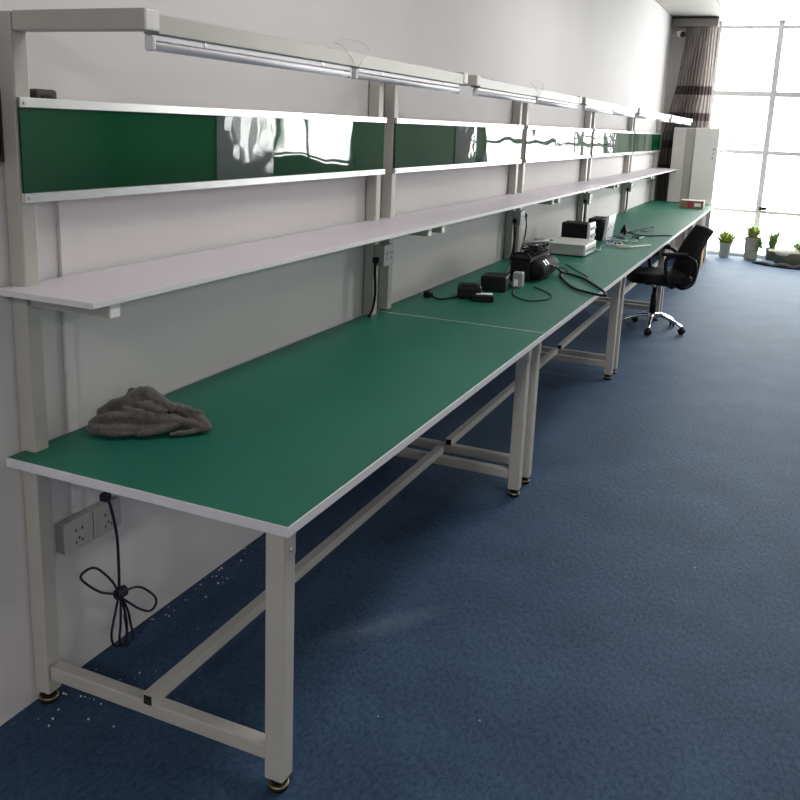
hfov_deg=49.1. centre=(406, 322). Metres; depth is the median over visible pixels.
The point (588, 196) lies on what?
power outlet
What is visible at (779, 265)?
liner
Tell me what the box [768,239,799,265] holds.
basin
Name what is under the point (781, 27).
window
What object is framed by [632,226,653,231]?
wire
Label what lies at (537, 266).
equipment case
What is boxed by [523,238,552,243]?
hose
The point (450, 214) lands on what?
shelf
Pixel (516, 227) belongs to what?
cable
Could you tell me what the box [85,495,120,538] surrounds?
wall socket
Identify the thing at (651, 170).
shelf
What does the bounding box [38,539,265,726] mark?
crumbs
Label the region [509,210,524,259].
power outlet
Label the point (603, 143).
workbench
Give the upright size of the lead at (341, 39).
0.099 m
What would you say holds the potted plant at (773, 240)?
on the floor
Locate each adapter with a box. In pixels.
[29,89,56,98]
[457,282,493,301]
[471,294,493,301]
[481,272,512,291]
[512,271,524,287]
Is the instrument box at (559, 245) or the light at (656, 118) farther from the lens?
the light at (656, 118)
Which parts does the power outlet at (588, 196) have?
plate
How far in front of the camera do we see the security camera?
11.58 m
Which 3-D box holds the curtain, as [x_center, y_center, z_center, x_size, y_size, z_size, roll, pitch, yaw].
[3.784,-2.561,11.924,0.620,3.028,0.143,8,14,23]
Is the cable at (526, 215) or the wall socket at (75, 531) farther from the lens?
the cable at (526, 215)
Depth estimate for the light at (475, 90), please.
4.19 m
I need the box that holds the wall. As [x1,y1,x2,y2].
[0,0,671,725]
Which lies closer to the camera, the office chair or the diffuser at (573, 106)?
the diffuser at (573, 106)
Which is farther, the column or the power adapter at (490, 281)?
the column
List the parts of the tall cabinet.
panel, door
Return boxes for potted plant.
[711,228,741,256]
[742,224,764,259]
[764,229,781,260]
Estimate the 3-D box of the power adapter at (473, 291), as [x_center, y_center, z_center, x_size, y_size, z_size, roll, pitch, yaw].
[0.356,-0.161,4.546,0.188,0.070,0.180,3,13,3]
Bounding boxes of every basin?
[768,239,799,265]
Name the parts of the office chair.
leg, leg, seat, armrest, leg, leg, armrest, backrest, frame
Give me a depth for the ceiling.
10.82 m
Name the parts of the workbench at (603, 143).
post, rail, rail, post, light rail, leg, leg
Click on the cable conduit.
(61, 206)
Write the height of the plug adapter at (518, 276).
0.084 m
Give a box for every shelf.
[0,219,434,302]
[380,194,556,223]
[517,181,614,195]
[586,173,652,182]
[631,168,674,173]
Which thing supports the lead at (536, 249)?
on the equipment case
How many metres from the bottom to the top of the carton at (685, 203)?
0.098 m
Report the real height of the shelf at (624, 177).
0.014 m
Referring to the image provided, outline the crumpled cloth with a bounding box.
[86,386,211,436]
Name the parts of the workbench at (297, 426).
post, overhead arm, rail, rail, leg, bracket plate, light rail, post, overhead arm, leg, bracket plate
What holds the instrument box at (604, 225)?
on the workbench at (538, 143)
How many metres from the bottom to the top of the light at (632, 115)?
0.036 m
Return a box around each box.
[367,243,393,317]
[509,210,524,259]
[538,236,595,256]
[561,220,595,239]
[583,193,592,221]
[588,213,615,240]
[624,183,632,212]
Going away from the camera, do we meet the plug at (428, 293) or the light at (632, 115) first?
the plug at (428, 293)
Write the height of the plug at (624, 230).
0.083 m
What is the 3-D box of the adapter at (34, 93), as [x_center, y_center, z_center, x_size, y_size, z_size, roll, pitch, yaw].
[-0.914,-0.563,2.200,0.033,0.046,0.073,8,14,23]
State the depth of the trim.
12.35 m
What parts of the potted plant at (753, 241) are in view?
pot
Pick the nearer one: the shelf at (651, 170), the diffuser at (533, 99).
the diffuser at (533, 99)
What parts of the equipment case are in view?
handle, lid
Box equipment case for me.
[510,249,557,281]
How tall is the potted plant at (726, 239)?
0.413 m
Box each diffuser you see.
[478,92,535,103]
[538,101,576,108]
[585,108,612,113]
[614,112,634,116]
[639,116,654,119]
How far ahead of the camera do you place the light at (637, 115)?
8.04 m
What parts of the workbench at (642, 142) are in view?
post, rail, rail, post, light rail, leg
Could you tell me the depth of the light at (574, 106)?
5.12 m
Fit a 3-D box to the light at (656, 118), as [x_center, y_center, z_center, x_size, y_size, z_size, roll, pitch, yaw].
[2.628,-2.097,9.042,0.027,0.036,0.955,8,14,23]
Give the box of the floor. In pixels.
[0,252,799,799]
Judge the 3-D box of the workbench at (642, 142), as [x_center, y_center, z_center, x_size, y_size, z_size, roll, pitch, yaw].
[3.272,-1.583,10.742,0.848,1.842,2.158,8,14,23]
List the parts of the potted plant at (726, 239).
pot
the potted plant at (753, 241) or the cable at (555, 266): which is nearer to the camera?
the cable at (555, 266)
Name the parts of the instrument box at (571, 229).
panel, panel, knob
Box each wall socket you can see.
[55,510,93,555]
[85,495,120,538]
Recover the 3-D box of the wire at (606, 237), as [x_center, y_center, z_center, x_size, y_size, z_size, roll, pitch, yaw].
[1.670,-0.666,7.059,0.168,0.044,0.476,10,15,29]
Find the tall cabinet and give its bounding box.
[667,127,720,258]
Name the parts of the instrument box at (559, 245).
lid, panel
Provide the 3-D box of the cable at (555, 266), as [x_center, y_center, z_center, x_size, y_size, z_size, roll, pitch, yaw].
[0.989,-0.272,5.100,0.216,0.090,0.824,-1,13,-14]
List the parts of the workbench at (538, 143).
post, rail, rail, post, light rail, leg, connector strip, leg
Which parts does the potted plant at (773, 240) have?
pot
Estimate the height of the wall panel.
0.175 m
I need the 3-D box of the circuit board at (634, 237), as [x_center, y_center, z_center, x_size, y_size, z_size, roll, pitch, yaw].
[1.965,-0.732,7.468,0.090,0.018,0.140,11,15,34]
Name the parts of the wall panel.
plate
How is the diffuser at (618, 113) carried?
attached to the light at (632, 115)
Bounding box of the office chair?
[621,224,713,335]
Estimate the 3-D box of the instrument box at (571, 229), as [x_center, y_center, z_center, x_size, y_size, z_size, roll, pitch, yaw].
[1.321,-0.680,6.730,0.233,0.195,0.190,8,14,23]
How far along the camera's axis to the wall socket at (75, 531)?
2.47 m
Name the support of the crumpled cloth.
on the workbench at (297, 426)
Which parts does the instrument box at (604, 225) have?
panel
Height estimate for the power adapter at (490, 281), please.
0.082 m
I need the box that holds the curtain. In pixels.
[656,17,719,200]
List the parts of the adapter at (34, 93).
plate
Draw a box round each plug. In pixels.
[421,290,456,299]
[620,225,626,233]
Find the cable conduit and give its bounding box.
[56,200,81,513]
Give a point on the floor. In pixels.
(624, 625)
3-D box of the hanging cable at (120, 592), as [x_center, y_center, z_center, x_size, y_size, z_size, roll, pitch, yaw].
[-0.865,0.747,2.643,0.034,0.536,0.309,8,14,23]
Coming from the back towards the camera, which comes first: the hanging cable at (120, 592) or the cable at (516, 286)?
the cable at (516, 286)
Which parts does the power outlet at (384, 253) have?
plate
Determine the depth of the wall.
3.09 m
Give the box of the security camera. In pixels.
[668,30,685,37]
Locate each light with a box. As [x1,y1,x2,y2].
[145,35,351,77]
[351,68,459,92]
[472,88,535,103]
[535,97,577,109]
[582,105,612,114]
[612,110,634,117]
[636,114,654,119]
[654,117,668,121]
[669,119,681,123]
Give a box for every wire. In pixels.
[598,237,626,246]
[627,232,671,236]
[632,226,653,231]
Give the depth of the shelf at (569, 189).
6.71 m
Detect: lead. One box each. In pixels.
[335,39,368,71]
[522,243,550,253]
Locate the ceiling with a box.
[655,0,799,22]
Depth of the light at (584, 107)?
6.13 m
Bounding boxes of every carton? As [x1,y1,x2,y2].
[680,199,705,208]
[700,249,703,265]
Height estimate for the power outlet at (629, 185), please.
0.328 m
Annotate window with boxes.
[709,21,799,226]
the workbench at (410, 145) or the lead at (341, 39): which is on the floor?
the workbench at (410, 145)
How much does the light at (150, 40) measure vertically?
0.036 m
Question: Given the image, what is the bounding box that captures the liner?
[752,261,799,269]
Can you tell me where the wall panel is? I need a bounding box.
[0,89,4,161]
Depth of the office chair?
7.30 m
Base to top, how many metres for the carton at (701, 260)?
0.262 m
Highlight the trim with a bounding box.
[707,249,764,257]
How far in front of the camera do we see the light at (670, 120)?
9.98 m
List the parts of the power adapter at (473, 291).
lid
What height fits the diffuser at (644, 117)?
0.016 m
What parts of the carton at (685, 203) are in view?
printed panel, lid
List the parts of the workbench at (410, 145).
post, overhead arm, rail, rail, post, light rail, leg, leg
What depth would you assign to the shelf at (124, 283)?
2.57 m
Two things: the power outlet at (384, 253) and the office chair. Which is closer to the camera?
the power outlet at (384, 253)
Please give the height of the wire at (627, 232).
0.022 m
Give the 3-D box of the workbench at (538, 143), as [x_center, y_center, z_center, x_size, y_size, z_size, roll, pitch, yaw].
[1.534,-0.778,6.872,0.849,1.842,2.158,8,14,23]
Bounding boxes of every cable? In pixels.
[79,492,157,646]
[505,227,516,272]
[512,286,551,301]
[520,213,527,251]
[551,265,606,296]
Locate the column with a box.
[655,27,686,251]
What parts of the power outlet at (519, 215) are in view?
plate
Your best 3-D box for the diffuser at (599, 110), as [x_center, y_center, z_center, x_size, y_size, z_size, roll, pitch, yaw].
[1.361,-1.503,6.227,0.027,0.016,0.931,8,14,23]
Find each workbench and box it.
[0,7,545,792]
[376,75,630,484]
[515,97,672,373]
[583,108,698,312]
[625,115,715,266]
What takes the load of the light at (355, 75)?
attached to the workbench at (297, 426)

